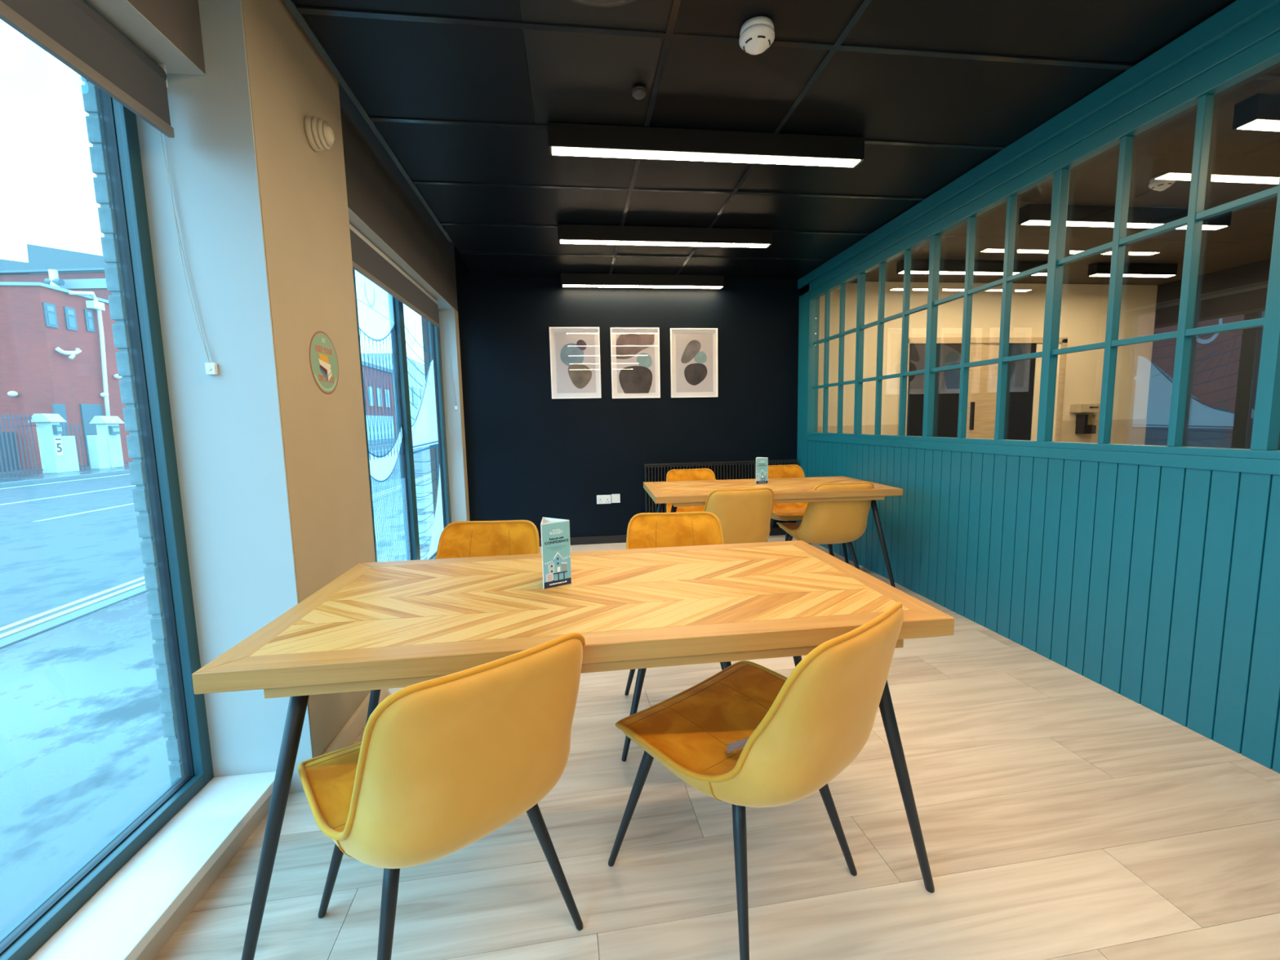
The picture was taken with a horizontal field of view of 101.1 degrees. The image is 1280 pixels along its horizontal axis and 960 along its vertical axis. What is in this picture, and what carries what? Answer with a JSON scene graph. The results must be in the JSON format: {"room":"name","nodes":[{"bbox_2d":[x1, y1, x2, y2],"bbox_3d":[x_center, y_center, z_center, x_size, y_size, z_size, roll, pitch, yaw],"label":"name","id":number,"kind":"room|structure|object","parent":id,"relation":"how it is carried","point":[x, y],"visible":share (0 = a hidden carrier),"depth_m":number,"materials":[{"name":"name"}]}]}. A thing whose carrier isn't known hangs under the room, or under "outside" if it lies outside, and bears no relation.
{"room":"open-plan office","nodes":[
{"label":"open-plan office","id":0,"kind":"room"},
{"bbox_2d":[82,79,184,784],"bbox_3d":[-1.462,-0.465,1.760,0.036,3.500,0.666,-2,6,-7],"label":"wall pier","id":1,"kind":"object","parent":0,"point":[91,100],"visible":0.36,"depth_m":1.46,"materials":[{"name":"grey"}]},
{"bbox_2d":[27,786,271,959],"bbox_3d":[-1.056,1.177,0.038,0.254,0.100,3.284,-2,6,-7],"label":"wall","id":2,"kind":"structure","parent":0,"point":[160,940],"depth_m":1.31,"materials":[{"name":"beige paint"}]},
{"bbox_2d":[28,771,275,959],"bbox_3d":[-1.025,1.112,0.035,0.200,0.030,3.284,-2,6,-7],"label":"window sill","id":3,"kind":"structure","parent":2,"relation":"on","point":[123,917],"depth_m":1.28,"materials":[{"name":"white"}]},
{"bbox_2d":[203,0,375,786],"bbox_3d":[-1.278,-0.400,1.826,0.352,2.850,0.624,-2,6,-7],"label":"wall","id":4,"kind":"structure","parent":0,"point":[304,201],"depth_m":1.74,"materials":[{"name":"beige paint"}]},
{"bbox_2d":[0,86,213,959],"bbox_3d":[-1.177,0.087,-0.095,0.065,2.040,3.286,-2,6,-7],"label":"window","id":5,"kind":"structure","parent":4,"relation":"in","point":[28,935],"depth_m":1.46,"materials":[{"name":"blue metal"}]},
{"bbox_2d":[0,35,88,100],"bbox_3d":[-1.367,-0.970,1.125,0.001,0.310,0.415,-2,6,-7],"label":"decal","id":6,"kind":"object","parent":5,"relation":"attached to","point":[28,81],"depth_m":1.19,"materials":[{"name":"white plastic"}]},
{"bbox_2d":[0,0,174,137],"bbox_3d":[-1.077,-0.837,-0.151,0.051,0.184,3.148,-2,6,-7],"label":"roller blind","id":7,"kind":"object","parent":5,"relation":"attached to","point":[72,32],"visible":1,"depth_m":1.19,"materials":[{"name":"grey fabric"}]},
{"bbox_2d":[160,131,217,374],"bbox_3d":[-1.262,-0.653,1.469,0.078,0.709,0.017,-2,6,-7],"label":"chain","id":8,"kind":"object","parent":4,"relation":"attached to","point":[211,368],"visible":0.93,"depth_m":1.48,"materials":[{"name":"grey plastic"}]},
{"bbox_2d":[135,0,313,793],"bbox_3d":[-1.211,-0.393,1.516,0.290,2.800,0.006,-2,6,-7],"label":"wall","id":9,"kind":"structure","parent":4,"relation":"attached to","point":[227,424],"depth_m":1.52,"materials":[{"name":"grey paint"}]},
{"bbox_2d":[304,115,334,151],"bbox_3d":[-1.092,-1.187,1.807,0.066,0.104,0.104,-2,6,-7],"label":"fire alarm","id":10,"kind":"object","parent":4,"relation":"attached to","point":[320,136],"visible":1,"depth_m":1.78,"materials":[{"name":"beige plastic"}]},
{"bbox_2d":[309,331,338,394],"bbox_3d":[-1.103,-0.409,1.844,0.002,0.216,0.216,-2,6,-7],"label":"sticker","id":11,"kind":"object","parent":4,"relation":"attached to","point":[323,360],"visible":1,"depth_m":1.83,"materials":[{"name":"green"}]},
{"bbox_2d":[319,364,327,374],"bbox_3d":[-1.100,-0.382,1.830,0.002,0.033,0.053,-2,6,-7],"label":"book","id":12,"kind":"object","parent":11,"relation":"on","point":[322,367],"depth_m":1.83,"materials":[{"name":"brown paper"}]},
{"bbox_2d":[319,366,328,380],"bbox_3d":[-1.100,-0.369,1.833,0.002,0.046,0.059,-2,6,-7],"label":"book","id":13,"kind":"object","parent":11,"relation":"on","point":[323,371],"depth_m":1.83,"materials":[{"name":"blue paper"}]},
{"bbox_2d":[318,352,329,363],"bbox_3d":[-1.102,-0.424,1.837,0.002,0.028,0.080,-2,6,-7],"label":"book","id":14,"kind":"object","parent":11,"relation":"on","point":[323,357],"depth_m":1.84,"materials":[{"name":"orange paper"}]},
{"bbox_2d":[318,358,330,369],"bbox_3d":[-1.102,-0.404,1.842,0.002,0.034,0.090,-2,6,-7],"label":"book","id":15,"kind":"object","parent":11,"relation":"on","point":[323,363],"depth_m":1.84,"materials":[{"name":"beige paper"}]},
{"bbox_2d":[322,688,389,755],"bbox_3d":[-1.070,0.916,2.004,0.016,0.085,0.604,-2,6,-7],"label":"baseboard","id":16,"kind":"structure","parent":4,"relation":"attached to","point":[348,734],"depth_m":1.94,"materials":[{"name":"beige"}]},
{"bbox_2d":[282,0,453,242],"bbox_3d":[-0.901,-1.335,0.178,0.024,0.049,7.260,-2,6,-7],"label":"trim","id":17,"kind":"structure","parent":4,"relation":"attached to","point":[290,4],"depth_m":2.11,"materials":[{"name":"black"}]},
{"bbox_2d":[127,0,457,311],"bbox_3d":[-1.216,-1.358,0.602,0.245,0.680,8.180,-2,6,-7],"label":"wall","id":18,"kind":"structure","parent":0,"point":[378,193],"depth_m":2.77,"materials":[{"name":"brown paint"}]},
{"bbox_2d":[83,0,204,75],"bbox_3d":[-1.075,-0.928,-0.190,0.183,0.004,3.290,-2,6,-7],"label":"trim","id":19,"kind":"structure","parent":18,"relation":"attached to","point":[122,15],"depth_m":1.29,"materials":[{"name":"grey paint"}]},
{"bbox_2d":[347,207,454,309],"bbox_3d":[-1.511,-1.336,3.289,0.138,0.004,2.520,-2,6,-7],"label":"trim","id":20,"kind":"structure","parent":18,"relation":"attached to","point":[353,219],"depth_m":3.10,"materials":[{"name":"grey paint"}]},
{"bbox_2d":[428,309,470,520],"bbox_3d":[-1.695,-0.386,4.720,0.225,2.200,0.145,-2,6,-7],"label":"wall","id":21,"kind":"structure","parent":0,"point":[455,311],"depth_m":4.70,"materials":[{"name":"beige paint"}]},
{"bbox_2d":[446,326,457,409],"bbox_3d":[-1.633,-0.969,4.577,0.055,0.712,0.017,-2,6,-7],"label":"chain","id":22,"kind":"object","parent":21,"relation":"attached to","point":[455,406],"visible":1,"depth_m":4.58,"materials":[{"name":"grey plastic"}]},
{"bbox_2d":[438,309,466,522],"bbox_3d":[-1.645,-0.404,4.648,0.138,2.150,0.005,-2,6,-7],"label":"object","id":23,"kind":"structure","parent":21,"relation":"attached to","point":[446,317],"depth_m":4.63,"materials":[{"name":"grey paint"}]},
{"bbox_2d":[153,534,1279,959],"bbox_3d":[2.348,0.987,1.395,7.230,0.060,8.359,-2,6,-7],"label":"floor","id":24,"kind":"structure","parent":0,"point":[1062,815],"depth_m":1.40,"materials":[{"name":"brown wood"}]},
{"bbox_2d":[297,631,586,959],"bbox_3d":[-0.412,0.660,1.140,0.497,0.762,0.586,-7,8,-41],"label":"dining chair","id":25,"kind":"object","parent":24,"relation":"on","point":[440,765],"visible":1,"depth_m":0.90,"materials":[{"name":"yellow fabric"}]},
{"bbox_2d":[435,520,539,559],"bbox_3d":[-0.606,0.576,1.938,0.497,0.762,0.586,-1,6,0],"label":"dining chair","id":26,"kind":"object","parent":24,"relation":"on","point":[460,539],"visible":0.18,"depth_m":2.15,"materials":[{"name":"yellow fabric"}]},
{"bbox_2d":[191,540,954,959],"bbox_3d":[-0.106,0.640,1.462,1.568,0.719,0.766,-2,6,-7],"label":"dining table","id":27,"kind":"object","parent":24,"relation":"on","point":[376,626],"visible":0.89,"depth_m":1.19,"materials":[{"name":"brown wood"}]},
{"bbox_2d":[540,517,571,589],"bbox_3d":[-0.227,0.195,1.438,0.074,0.176,0.098,-2,6,-7],"label":"brochure","id":28,"kind":"object","parent":27,"relation":"on","point":[555,532],"visible":1,"depth_m":1.41,"materials":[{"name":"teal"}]},
{"bbox_2d":[621,511,731,761],"bbox_3d":[0.155,0.548,2.046,0.497,0.762,0.586,-1,6,0],"label":"dining chair","id":29,"kind":"object","parent":24,"relation":"on","point":[645,530],"visible":0.26,"depth_m":2.25,"materials":[{"name":"yellow fabric"}]},
{"bbox_2d":[666,468,715,512],"bbox_3d":[0.447,0.318,4.070,0.497,0.762,0.586,-2,6,-7],"label":"dining chair","id":30,"kind":"object","parent":24,"relation":"on","point":[694,474],"visible":0.16,"depth_m":4.28,"materials":[{"name":"yellow fabric"}]},
{"bbox_2d":[703,487,773,544],"bbox_3d":[0.561,0.398,3.326,0.497,0.762,0.586,-2,6,-7],"label":"dining chair","id":31,"kind":"object","parent":24,"relation":"on","point":[744,515],"visible":0.56,"depth_m":3.04,"materials":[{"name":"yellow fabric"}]},
{"bbox_2d":[608,601,903,959],"bbox_3d":[0.269,0.632,1.268,0.497,0.762,0.586,-7,8,-41],"label":"dining chair","id":32,"kind":"object","parent":24,"relation":"on","point":[802,729],"visible":1,"depth_m":1.06,"materials":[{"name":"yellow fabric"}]},
{"bbox_2d":[727,737,748,753],"bbox_3d":[0.218,0.568,1.136,0.073,0.044,0.030,2,7,28],"label":"paper tag","id":33,"kind":"object","parent":32,"relation":"on","point":[735,745],"visible":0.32,"depth_m":1.14,"materials":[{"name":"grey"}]},
{"bbox_2d":[643,475,902,587],"bbox_3d":[0.813,0.392,3.532,1.568,0.719,0.766,-2,6,-5],"label":"dining table","id":34,"kind":"object","parent":24,"relation":"on","point":[785,490],"visible":0.74,"depth_m":3.28,"materials":[{"name":"brown wood"}]},
{"bbox_2d":[755,457,768,484],"bbox_3d":[0.823,-0.067,3.606,0.088,0.176,0.074,-2,6,-7],"label":"brochure","id":35,"kind":"object","parent":34,"relation":"on","point":[762,463],"visible":1,"depth_m":3.58,"materials":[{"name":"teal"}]},
{"bbox_2d":[766,464,834,556],"bbox_3d":[1.242,0.281,4.257,0.497,0.762,0.586,-2,6,-10],"label":"dining chair","id":36,"kind":"object","parent":24,"relation":"on","point":[788,512],"visible":0.39,"depth_m":4.37,"materials":[{"name":"yellow fabric"}]},
{"bbox_2d":[776,481,874,569],"bbox_3d":[1.224,0.365,3.502,0.497,0.762,0.586,-2,6,-7],"label":"dining chair","id":37,"kind":"object","parent":24,"relation":"on","point":[828,522],"visible":0.88,"depth_m":3.25,"materials":[{"name":"yellow fabric"}]},
{"bbox_2d":[292,0,1279,284],"bbox_3d":[2.514,-1.539,1.041,7.015,0.124,8.360,-2,6,-7],"label":"ceiling","id":38,"kind":"structure","parent":0,"point":[464,94],"depth_m":2.27,"materials":[{"name":"black"}]},
{"bbox_2d":[571,0,637,7],"bbox_3d":[-0.106,-1.459,1.450,0.420,0.024,0.420,-2,6,-7],"label":"ceiling vent","id":39,"kind":"object","parent":38,"relation":"in","point":[599,3],"visible":1,"depth_m":1.63,"materials":[{"name":"grey paint"}]},
{"bbox_2d":[631,85,645,99],"bbox_3d":[-0.004,-1.526,2.084,0.056,0.036,0.056,-2,6,-7],"label":"ceiling sensor","id":40,"kind":"object","parent":38,"relation":"attached to","point":[638,92],"visible":1,"depth_m":2.07,"materials":[{"name":"grey paint"}]},
{"bbox_2d":[560,272,724,288],"bbox_3d":[0.032,-1.789,4.737,1.470,0.100,0.080,-2,6,-7],"label":"linear light","id":41,"kind":"object","parent":38,"relation":"attached to","point":[567,280],"visible":1,"depth_m":4.70,"materials":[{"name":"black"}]},
{"bbox_2d":[563,284,722,288],"bbox_3d":[0.033,-1.740,4.742,1.440,0.002,0.066,-2,6,-7],"label":"diffuser","id":42,"kind":"object","parent":41,"relation":"attached to","point":[718,286],"depth_m":4.73,"materials":[{"name":"white plastic"}]},
{"bbox_2d":[557,223,772,248],"bbox_3d":[0.181,-1.666,3.603,1.470,0.100,0.080,-2,6,-7],"label":"linear light","id":43,"kind":"object","parent":38,"relation":"attached to","point":[566,233],"visible":1,"depth_m":3.57,"materials":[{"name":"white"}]},
{"bbox_2d":[560,240,769,247],"bbox_3d":[0.182,-1.617,3.608,1.440,0.002,0.066,-2,6,-7],"label":"diffuser","id":44,"kind":"object","parent":43,"relation":"attached to","point":[728,243],"depth_m":3.60,"materials":[{"name":"white plastic"}]},
{"bbox_2d":[547,122,864,168],"bbox_3d":[0.322,-1.538,2.428,1.470,0.100,0.080,-2,6,-7],"label":"linear light","id":45,"kind":"object","parent":38,"relation":"attached to","point":[563,139],"visible":1,"depth_m":2.39,"materials":[{"name":"black"}]},
{"bbox_2d":[551,146,860,167],"bbox_3d":[0.323,-1.490,2.433,1.440,0.002,0.066,-2,6,-7],"label":"diffuser","id":46,"kind":"object","parent":45,"relation":"attached to","point":[646,153],"depth_m":2.42,"materials":[{"name":"white plastic"}]},
{"bbox_2d":[738,16,774,55],"bbox_3d":[0.394,-1.480,1.774,0.118,0.076,0.118,-2,6,-7],"label":"smoke detector","id":47,"kind":"object","parent":38,"relation":"attached to","point":[757,34],"visible":1,"depth_m":1.74,"materials":[{"name":"white plastic"}]},
{"bbox_2d":[973,259,1004,275],"bbox_3d":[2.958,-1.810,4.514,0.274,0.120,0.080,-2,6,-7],"label":"linear light","id":48,"kind":"object","parent":38,"relation":"attached to","point":[981,267],"depth_m":4.48,"materials":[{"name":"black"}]},
{"bbox_2d":[898,271,1047,275],"bbox_3d":[2.908,-1.770,4.512,1.440,0.002,0.066,-2,6,-7],"label":"diffuser","id":49,"kind":"object","parent":48,"relation":"attached to","point":[983,273],"depth_m":4.49,"materials":[{"name":"white plastic"}]},
{"bbox_2d":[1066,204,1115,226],"bbox_3d":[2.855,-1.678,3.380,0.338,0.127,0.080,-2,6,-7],"label":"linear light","id":50,"kind":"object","parent":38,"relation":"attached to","point":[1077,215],"depth_m":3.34,"materials":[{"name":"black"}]},
{"bbox_2d":[1087,262,1177,277],"bbox_3d":[4.385,-1.869,4.686,0.808,0.100,0.080,-2,6,-7],"label":"linear light","id":51,"kind":"object","parent":38,"relation":"attached to","point":[1097,268],"visible":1,"depth_m":4.66,"materials":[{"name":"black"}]},
{"bbox_2d":[1091,274,1174,277],"bbox_3d":[4.386,-1.820,4.692,0.792,0.002,0.066,-2,6,-7],"label":"diffuser","id":52,"kind":"object","parent":51,"relation":"attached to","point":[1094,275],"depth_m":4.69,"materials":[{"name":"white plastic"}]},
{"bbox_2d":[1127,206,1187,228],"bbox_3d":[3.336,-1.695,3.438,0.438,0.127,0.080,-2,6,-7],"label":"linear light","id":53,"kind":"object","parent":38,"relation":"attached to","point":[1138,217],"depth_m":3.40,"materials":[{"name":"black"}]},
{"bbox_2d":[1022,220,1226,230],"bbox_3d":[3.155,-1.654,3.420,1.440,0.002,0.066,-2,6,-7],"label":"diffuser","id":54,"kind":"object","parent":53,"relation":"attached to","point":[1210,225],"depth_m":3.40,"materials":[{"name":"white plastic"}]},
{"bbox_2d":[1148,173,1176,191],"bbox_3d":[2.930,-1.661,2.955,0.112,0.072,0.112,-2,6,-7],"label":"smoke detector","id":55,"kind":"object","parent":38,"relation":"attached to","point":[1162,182],"visible":1,"depth_m":2.93,"materials":[{"name":"white plastic"}]},
{"bbox_2d":[1232,93,1279,131],"bbox_3d":[3.292,-1.584,2.320,1.470,0.100,0.080,-2,6,-7],"label":"linear light","id":56,"kind":"object","parent":38,"relation":"attached to","point":[1259,112],"visible":1,"depth_m":2.21,"materials":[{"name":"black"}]},
{"bbox_2d":[1237,120,1279,131],"bbox_3d":[3.293,-1.535,2.325,1.440,0.002,0.066,-2,6,-7],"label":"diffuser","id":57,"kind":"object","parent":56,"relation":"attached to","point":[1255,125],"depth_m":2.25,"materials":[{"name":"white plastic"}]},
{"bbox_2d":[421,244,1157,538],"bbox_3d":[1.744,-0.816,5.232,7.380,2.900,0.154,-2,6,-7],"label":"wall","id":58,"kind":"structure","parent":0,"point":[531,455],"depth_m":5.00,"materials":[{"name":"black paint"}]},
{"bbox_2d":[549,327,601,399],"bbox_3d":[-0.591,-1.071,4.826,0.453,0.641,0.021,-2,6,-7],"label":"framed picture","id":59,"kind":"object","parent":58,"relation":"attached to","point":[575,352],"visible":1,"depth_m":4.82,"materials":[{"name":"white paper"}]},
{"bbox_2d":[596,494,611,503],"bbox_3d":[-0.343,0.184,4.998,0.136,0.084,0.014,-2,6,-7],"label":"wall socket","id":60,"kind":"object","parent":58,"relation":"attached to","point":[602,499],"visible":1,"depth_m":5.00,"materials":[{"name":"white plastic"}]},
{"bbox_2d":[611,493,620,502],"bbox_3d":[-0.230,0.175,5.011,0.082,0.084,0.014,-2,6,-7],"label":"wall socket","id":61,"kind":"object","parent":58,"relation":"attached to","point":[615,498],"visible":1,"depth_m":5.01,"materials":[{"name":"white plastic"}]},
{"bbox_2d":[610,327,660,398],"bbox_3d":[-0.041,-1.085,4.893,0.453,0.643,0.021,-2,6,-7],"label":"framed picture","id":62,"kind":"object","parent":58,"relation":"attached to","point":[634,351],"visible":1,"depth_m":4.89,"materials":[{"name":"white paper"}]},
{"bbox_2d":[538,527,786,546],"bbox_3d":[0.004,0.558,5.080,3.169,0.075,0.018,-2,6,-7],"label":"baseboard","id":63,"kind":"structure","parent":58,"relation":"attached to","point":[775,531],"depth_m":5.03,"materials":[{"name":"black"}]},
{"bbox_2d":[670,328,718,397],"bbox_3d":[0.512,-1.101,4.961,0.451,0.639,0.021,-2,6,-7],"label":"framed picture","id":64,"kind":"object","parent":58,"relation":"attached to","point":[693,351],"visible":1,"depth_m":4.96,"materials":[{"name":"white paper"}]},
{"bbox_2d":[643,459,797,512],"bbox_3d":[0.785,0.098,5.086,1.500,0.555,0.088,-2,6,-7],"label":"radiator","id":65,"kind":"object","parent":58,"relation":"attached to","point":[744,469],"visible":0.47,"depth_m":5.02,"materials":[{"name":"black metal"}]},
{"bbox_2d":[905,337,1067,441],"bbox_3d":[3.492,-0.472,5.375,1.780,1.915,0.070,-2,6,-7],"label":"door","id":66,"kind":"structure","parent":58,"relation":"in","point":[1024,376],"depth_m":5.32,"materials":[{"name":"brown wood"}]},
{"bbox_2d":[847,62,1279,283],"bbox_3d":[2.552,-1.482,1.052,0.150,0.040,8.160,-2,6,-7],"label":"trim","id":67,"kind":"structure","parent":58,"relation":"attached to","point":[1271,73],"depth_m":2.58,"materials":[{"name":"black"}]},
{"bbox_2d":[1070,403,1100,413],"bbox_3d":[4.651,-0.745,5.463,0.300,0.090,0.125,-2,6,-7],"label":"dispenser","id":68,"kind":"object","parent":58,"relation":"attached to","point":[1092,407],"visible":0.78,"depth_m":5.41,"materials":[{"name":"beige plastic"}]},
{"bbox_2d":[1075,414,1096,434],"bbox_3d":[4.653,-0.583,5.494,0.140,0.200,0.100,-2,6,-7],"label":"soap dispenser","id":69,"kind":"object","parent":58,"relation":"attached to","point":[1085,424],"visible":1,"depth_m":5.46,"materials":[{"name":"black plastic"}]},
{"bbox_2d":[795,0,1279,773],"bbox_3d":[2.086,-0.245,1.127,0.120,2.457,8.160,-2,6,-7],"label":"wall","id":70,"kind":"structure","parent":0,"point":[1150,574],"depth_m":2.20,"materials":[{"name":"teal wood"}]},
{"bbox_2d":[1033,270,1047,275],"bbox_3d":[3.446,-1.787,4.577,0.125,0.042,0.080,-2,6,-7],"label":"linear light","id":71,"kind":"object","parent":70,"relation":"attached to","point":[1045,273],"depth_m":4.57,"materials":[{"name":"white plastic"}]},
{"bbox_2d":[1144,258,1279,449],"bbox_3d":[5.975,-0.383,1.651,0.120,2.557,8.260,-2,6,-7],"label":"wall","id":72,"kind":"structure","parent":0,"point":[1224,372],"depth_m":5.01,"materials":[{"name":"black paint"}]},
{"label":"outside","id":73,"kind":"structure","parent":0,"visible":0},
{"bbox_2d":[0,443,431,639],"bbox_3d":[-16.330,-4.066,53.260,11.750,0.204,190.000,-2,6,-7],"label":"road","id":74,"kind":"structure","parent":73,"point":[68,546],"depth_m":6.70,"materials":[{"name":"grey asphalt"}]},
{"bbox_2d":[0,441,394,486],"bbox_3d":[-22.185,-3.909,52.542,0.150,0.290,190.000,-2,6,-7],"label":"kerb","id":75,"kind":"object","parent":74,"relation":"on","point":[50,479],"depth_m":16.00,"materials":[{"name":"grey concrete"}]},
{"bbox_2d":[0,476,431,648],"bbox_3d":[-4.963,0.531,9.571,0.130,0.240,100.000,-2,6,-7],"label":"kerb","id":76,"kind":"object","parent":74,"relation":"on","point":[23,635],"depth_m":3.96,"materials":[{"name":"grey concrete"}]},
{"bbox_3d":[-1.468,0.799,3.523,0.194,0.100,2.516,-2,6,-7],"label":"wall","id":77,"kind":"structure","parent":0,"visible":0},
{"bbox_2d":[352,268,451,562],"bbox_3d":[-1.584,-0.305,3.381,0.065,2.070,2.538,-2,6,-7],"label":"window","id":78,"kind":"structure","parent":77,"relation":"in","point":[407,471],"depth_m":3.63,"materials":[{"name":"blue metal"}]},
{"bbox_2d":[354,269,408,561],"bbox_3d":[-1.564,-0.247,3.185,0.001,1.906,0.823,-2,6,-7],"label":"decal","id":79,"kind":"object","parent":78,"relation":"attached to","point":[375,304],"depth_m":3.19,"materials":[{"name":"plastic"}]},
{"bbox_2d":[349,223,439,328],"bbox_3d":[-1.490,-1.207,3.132,0.051,0.221,2.146,-2,6,-7],"label":"roller blind","id":80,"kind":"object","parent":78,"relation":"attached to","point":[367,260],"visible":0.62,"depth_m":3.07,"materials":[{"name":"grey fabric"}]},
{"bbox_2d":[404,314,443,559],"bbox_3d":[-1.677,-0.301,4.101,0.001,1.818,0.829,-2,6,-7],"label":"decal","id":81,"kind":"object","parent":78,"relation":"attached to","point":[424,428],"depth_m":4.24,"materials":[{"name":"white plastic"}]},
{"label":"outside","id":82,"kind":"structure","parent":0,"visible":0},
{"bbox_2d":[0,437,396,483],"bbox_3d":[-59.164,-2.633,48.038,74.400,0.260,190.000,-2,6,-7],"label":"pavement","id":83,"kind":"structure","parent":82,"point":[88,470],"depth_m":17.87,"materials":[{"name":"grey concrete"}]},
{"bbox_2d":[0,413,43,477],"bbox_3d":[-20.265,-1.091,16.690,0.040,2.000,2.397,-2,6,-7],"label":"railing","id":84,"kind":"object","parent":83,"relation":"on","point":[3,417],"visible":1,"depth_m":17.20,"materials":[{"name":"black metal"}]},
{"bbox_2d":[27,413,79,473],"bbox_3d":[-20.230,-1.275,18.256,0.700,2.019,0.964,-2,6,-7],"label":"gate pillar","id":85,"kind":"structure","parent":83,"relation":"on","point":[58,453],"depth_m":17.99,"materials":[{"name":"grey concrete"}]},
{"bbox_2d":[61,423,87,470],"bbox_3d":[-20.565,-1.203,19.119,0.040,1.700,0.806,-2,6,-7],"label":"gate","id":86,"kind":"object","parent":85,"relation":"attached to","point":[70,426],"visible":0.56,"depth_m":19.29,"materials":[{"name":"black metal"}]},
{"bbox_2d":[0,244,111,300],"bbox_3d":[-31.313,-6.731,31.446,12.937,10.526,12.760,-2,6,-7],"label":"roof","id":87,"kind":"structure","parent":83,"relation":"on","point":[74,271],"depth_m":25.66,"materials":[{"name":"grey"}]},
{"bbox_2d":[44,278,64,285],"bbox_3d":[-28.066,-9.492,25.249,0.600,0.304,0.320,-2,6,-7],"label":"lamp","id":88,"kind":"object","parent":87,"relation":"attached to","point":[53,282],"depth_m":25.13,"materials":[{"name":"grey metal"}]},
{"bbox_2d":[0,281,133,470],"bbox_3d":[-29.804,-3.900,21.146,14.240,7.110,6.000,-2,6,-7],"label":"brick building","id":89,"kind":"structure","parent":83,"relation":"on","point":[37,318],"depth_m":20.53,"materials":[{"name":"red brick"}]},
{"bbox_2d":[7,391,17,396],"bbox_3d":[-24.043,-3.304,20.191,0.280,0.210,0.280,-2,6,-7],"label":"lamp","id":90,"kind":"object","parent":89,"relation":"attached to","point":[11,393],"depth_m":20.14,"materials":[{"name":"white"}]},
{"bbox_2d":[52,404,69,435],"bbox_3d":[-22.714,-1.705,20.735,0.060,2.548,0.448,-2,6,-7],"label":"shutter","id":91,"kind":"object","parent":89,"relation":"hanging from","point":[60,409],"depth_m":20.71,"materials":[{"name":"blue metal"}]},
{"bbox_2d":[54,346,81,359],"bbox_3d":[-22.681,-5.048,20.958,0.233,0.514,0.968,-1,6,-2],"label":"vent pipe","id":92,"kind":"object","parent":89,"relation":"attached to","point":[72,353],"visible":1,"depth_m":20.92,"materials":[{"name":"white"}]},
{"bbox_2d":[67,290,110,416],"bbox_3d":[-22.865,-5.086,22.022,0.300,5.580,1.389,-2,6,-7],"label":"drain pipe","id":93,"kind":"object","parent":89,"relation":"attached to","point":[95,304],"visible":0.92,"depth_m":22.42,"materials":[{"name":"white plastic"}]},
{"bbox_2d":[79,404,103,465],"bbox_3d":[-22.888,-1.875,22.118,0.060,2.588,0.966,-2,6,-7],"label":"shutter","id":94,"kind":"object","parent":89,"relation":"hanging from","point":[87,412],"depth_m":21.76,"materials":[{"name":"blue metal"}]},
{"bbox_2d":[86,415,124,469],"bbox_3d":[-20.413,-1.453,20.120,0.600,1.969,1.183,-2,6,-7],"label":"gate pillar","id":95,"kind":"structure","parent":83,"relation":"on","point":[104,448],"depth_m":19.98,"materials":[{"name":"grey concrete"}]},
{"bbox_2d":[361,360,396,439],"bbox_3d":[-32.064,-7.604,50.901,9.200,8.000,22.400,-2,6,-7],"label":"terrace","id":96,"kind":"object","parent":83,"relation":"on","point":[388,397],"visible":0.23,"depth_m":57.17,"materials":[{"name":"red brick"}]},
{"bbox_2d":[360,353,425,437],"bbox_3d":[-35.385,-11.627,78.684,9.600,10.000,33.500,-2,6,-7],"label":"block","id":97,"kind":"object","parent":83,"relation":"on","point":[415,399],"visible":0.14,"depth_m":67.71,"materials":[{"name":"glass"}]},
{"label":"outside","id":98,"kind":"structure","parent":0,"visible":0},
{"bbox_2d":[0,479,434,937],"bbox_3d":[-3.674,0.492,9.729,2.470,0.230,100.000,-2,6,-7],"label":"pavement","id":99,"kind":"structure","parent":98,"point":[83,752],"depth_m":2.38,"materials":[{"name":"grey concrete"}]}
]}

